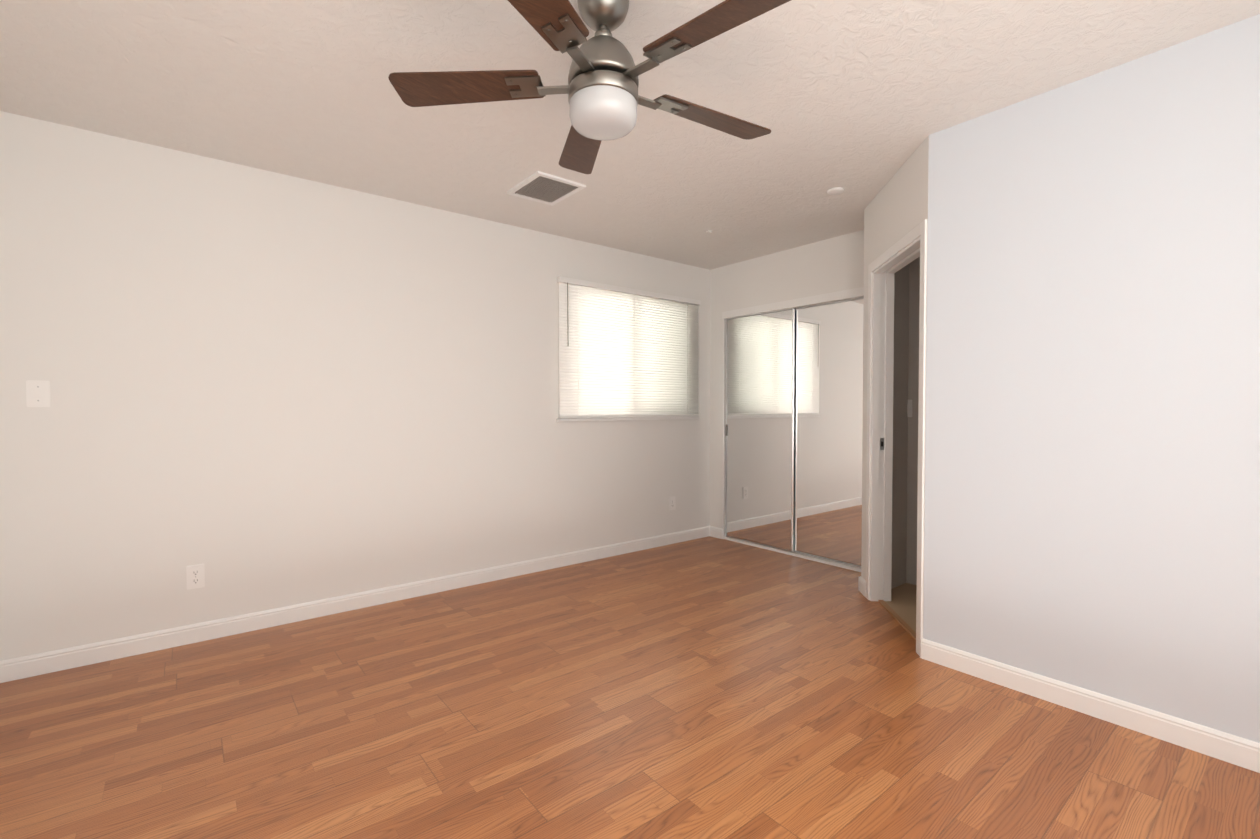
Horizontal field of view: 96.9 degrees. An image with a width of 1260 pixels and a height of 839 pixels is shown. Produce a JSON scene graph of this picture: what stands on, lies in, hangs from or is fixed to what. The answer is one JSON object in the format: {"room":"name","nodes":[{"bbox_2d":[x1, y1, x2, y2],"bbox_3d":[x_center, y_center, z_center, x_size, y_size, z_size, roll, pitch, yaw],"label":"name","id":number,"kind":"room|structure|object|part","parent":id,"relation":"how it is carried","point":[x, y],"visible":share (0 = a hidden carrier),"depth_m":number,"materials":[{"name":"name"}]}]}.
{"room":"empty bedroom","nodes":[
{"label":"empty bedroom","id":0,"kind":"room"},
{"bbox_2d":[0,111,709,660],"bbox_3d":[-1.031,-0.120,3.788,4.664,2.440,0.120,-1,1,-39],"label":"wall","id":1,"kind":"structure","parent":0,"point":[268,389],"depth_m":3.00,"materials":[{"name":"white paint"}]},
{"bbox_2d":[26,380,49,406],"bbox_3d":[-2.599,-0.113,2.451,0.072,0.117,0.007,-1,1,-39],"label":"switch plate","id":2,"kind":"object","parent":1,"relation":"attached to","point":[37,393],"visible":1,"depth_m":2.45,"materials":[{"name":"white plastic"}]},
{"bbox_2d":[186,564,204,589],"bbox_3d":[-2.182,0.790,2.803,0.072,0.117,0.008,-1,1,-39],"label":"electrical outlet","id":3,"kind":"object","parent":1,"relation":"attached to","point":[195,576],"visible":1,"depth_m":2.80,"materials":[{"name":"white plastic"}]},
{"bbox_2d":[0,526,709,682],"bbox_3d":[-0.989,1.054,3.760,4.424,0.092,0.013,-1,1,-39],"label":"baseboard","id":4,"kind":"structure","parent":1,"relation":"attached to","point":[53,661],"depth_m":3.06,"materials":[{"name":"white wood"}]},
{"bbox_2d":[556,414,699,421],"bbox_3d":[0.031,-0.020,4.560,1.470,0.052,0.065,-1,1,-39],"label":"window sill","id":5,"kind":"structure","parent":1,"relation":"attached to","point":[617,419],"depth_m":4.45,"materials":[{"name":"white wood"}]},
{"bbox_2d":[557,276,700,417],"bbox_3d":[0.022,-0.535,4.563,1.458,1.033,0.123,-1,1,-39],"label":"window blind","id":6,"kind":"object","parent":1,"relation":"in","point":[623,354],"depth_m":4.46,"materials":[{"name":"white plastic"}]},
{"bbox_2d":[567,283,687,415],"bbox_3d":[0.024,-0.522,4.483,1.238,0.975,0.014,-1,1,-39],"label":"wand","id":7,"kind":"object","parent":6,"relation":"hanging from","point":[687,354],"visible":0.96,"depth_m":4.87,"materials":[{"name":"grey plastic"}]},
{"bbox_3d":[0.047,-0.534,4.531,1.458,1.033,0.042,-1,1,-39],"label":"window blinds rails","id":8,"kind":"part","parent":6,"relation":"part of","materials":[{"name":"white plastic"}]},
{"bbox_2d":[669,496,675,509],"bbox_3d":[0.368,0.728,4.843,0.072,0.117,0.008,-1,1,-39],"label":"electrical outlet","id":9,"kind":"object","parent":1,"relation":"attached to","point":[672,503],"visible":1,"depth_m":4.84,"materials":[{"name":"white plastic"}]},
{"bbox_2d":[0,536,1259,838],"bbox_3d":[0.386,1.184,2.045,4.664,0.104,4.654,-1,1,-39],"label":"floor","id":10,"kind":"structure","parent":0,"point":[708,688],"depth_m":2.02,"materials":[{"name":"laminate"}]},
{"bbox_2d":[0,0,1259,269],"bbox_3d":[0.386,-1.354,1.993,4.664,0.100,4.654,-1,1,-39],"label":"ceiling","id":11,"kind":"structure","parent":0,"point":[858,100],"depth_m":2.23,"materials":[{"name":"white paint"}]},
{"bbox_2d":[506,171,585,205],"bbox_3d":[-0.485,-1.323,3.209,0.310,0.012,0.370,-1,1,-39],"label":"ceiling vent","id":12,"kind":"object","parent":11,"relation":"in","point":[544,188],"visible":1,"depth_m":3.19,"materials":[{"name":"white metal"}]},
{"bbox_2d":[388,0,790,173],"bbox_3d":[-0.047,-1.095,1.728,1.272,0.407,1.284,-1,1,-39],"label":"ceiling fan","id":13,"kind":"object","parent":11,"relation":"hanging from","point":[600,89],"visible":1,"depth_m":1.67,"materials":[{"name":"brown wood"}]},
{"bbox_3d":[-0.514,-1.047,1.761,0.411,0.033,0.396,-1,1,-39],"label":"blade","id":14,"kind":"part","parent":13,"relation":"part of","materials":[{"name":"brown wood"}]},
{"bbox_3d":[-0.246,-1.038,1.325,0.457,0.033,0.321,-1,1,-39],"label":"blade","id":15,"kind":"part","parent":13,"relation":"part of","materials":[{"name":"brown wood"}]},
{"bbox_3d":[-0.179,-1.055,2.147,0.299,0.033,0.465,-1,1,-39],"label":"blade","id":16,"kind":"part","parent":13,"relation":"part of","materials":[{"name":"brown wood"}]},
{"bbox_3d":[-0.082,-0.934,1.728,0.210,0.086,0.210,-1,1,-39],"label":"light glass","id":17,"kind":"part","parent":13,"relation":"part of","materials":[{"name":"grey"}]},
{"bbox_3d":[0.289,-1.051,1.945,0.477,0.033,0.178,-1,1,-39],"label":"blade","id":18,"kind":"part","parent":13,"relation":"part of","materials":[{"name":"brown wood"}]},
{"bbox_3d":[0.249,-1.041,1.450,0.204,0.033,0.478,-1,1,-39],"label":"blade","id":19,"kind":"part","parent":13,"relation":"part of","materials":[{"name":"brown wood"}]},
{"bbox_2d":[827,187,844,194],"bbox_3d":[1.194,-1.323,3.240,0.100,0.012,0.100,-1,1,-39],"label":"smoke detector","id":20,"kind":"object","parent":11,"relation":"attached to","point":[836,191],"visible":0.98,"depth_m":3.22,"materials":[{"name":"white plastic"}]},
{"bbox_2d":[710,230,919,584],"bbox_3d":[2.159,-0.113,3.438,0.120,2.440,4.414,-1,1,-39],"label":"wall","id":21,"kind":"structure","parent":0,"point":[834,264],"depth_m":4.38,"materials":[{"name":"white paint"}]},
{"bbox_2d":[710,526,721,538],"bbox_3d":[0.779,1.028,5.080,0.013,0.092,0.163,-1,1,-39],"label":"baseboard","id":22,"kind":"structure","parent":21,"relation":"attached to","point":[715,532],"depth_m":5.07,"materials":[{"name":"white wood"}]},
{"bbox_2d":[725,308,794,551],"bbox_3d":[1.083,0.084,4.726,0.018,1.950,0.702,-1,1,-39],"label":"mirror panel","id":23,"kind":"object","parent":21,"relation":"attached to","point":[759,478],"visible":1,"depth_m":4.70,"materials":[{"name":"silver glass"}]},
{"bbox_2d":[722,287,863,571],"bbox_3d":[1.310,0.069,4.454,0.082,2.034,1.457,-1,1,-39],"label":"trim","id":24,"kind":"structure","parent":21,"relation":"attached to","point":[854,293],"depth_m":4.54,"materials":[{"name":"white"}]},
{"bbox_2d":[793,297,863,567],"bbox_3d":[1.536,0.094,4.204,0.018,1.950,0.714,-1,1,-39],"label":"mirror panel","id":25,"kind":"object","parent":21,"relation":"attached to","point":[828,419],"visible":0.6,"depth_m":4.23,"materials":[{"name":"silver glass"}]},
{"bbox_2d":[907,400,912,416],"bbox_3d":[1.847,-0.074,3.725,0.010,0.117,0.072,-1,1,-39],"label":"light switch","id":26,"kind":"object","parent":21,"relation":"attached to","point":[909,407],"visible":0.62,"depth_m":3.71,"materials":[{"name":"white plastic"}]},
{"bbox_2d":[861,135,928,621],"bbox_3d":[1.495,-0.106,3.081,0.120,2.440,0.970,0,1,6],"label":"wall","id":27,"kind":"structure","parent":0,"point":[895,209],"depth_m":3.08,"materials":[{"name":"white paint"}]},
{"bbox_2d":[858,576,865,596],"bbox_3d":[1.476,1.059,3.539,0.013,0.092,0.136,0,1,6],"label":"baseboard","id":28,"kind":"structure","parent":27,"relation":"attached to","point":[862,585],"depth_m":3.52,"materials":[{"name":"white wood"}]},
{"bbox_2d":[880,438,883,449],"bbox_3d":[1.528,0.148,3.382,0.022,0.070,0.004,0,1,6],"label":"door latch plate","id":29,"kind":"object","parent":27,"relation":"attached to","point":[881,443],"visible":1,"depth_m":3.38,"materials":[{"name":"silver metal"}]},
{"bbox_2d":[865,219,926,655],"bbox_3d":[1.489,0.087,3.026,0.142,2.056,0.842,0,1,6],"label":"door frame","id":30,"kind":"structure","parent":27,"relation":"attached to","point":[882,427],"depth_m":3.37,"materials":[{"name":"white wood"}]},
{"bbox_2d":[891,263,909,588],"bbox_3d":[1.672,-0.117,3.646,0.381,2.440,0.110,-1,1,-39],"label":"wall","id":31,"kind":"structure","parent":0,"point":[900,418],"depth_m":3.66,"materials":[{"name":"paint"}]},
{"bbox_2d":[923,14,1259,742],"bbox_3d":[2.067,-0.081,1.846,0.120,2.440,2.043,-1,1,-39],"label":"wall","id":32,"kind":"structure","parent":0,"point":[1092,480],"depth_m":2.09,"materials":[{"name":"paint"}]},
{"bbox_2d":[921,638,1259,772],"bbox_3d":[2.014,1.094,1.831,0.013,0.092,2.048,-1,1,-39],"label":"baseboard","id":33,"kind":"structure","parent":32,"relation":"attached to","point":[1227,747],"depth_m":2.10,"materials":[{"name":"white wood"}]}
]}

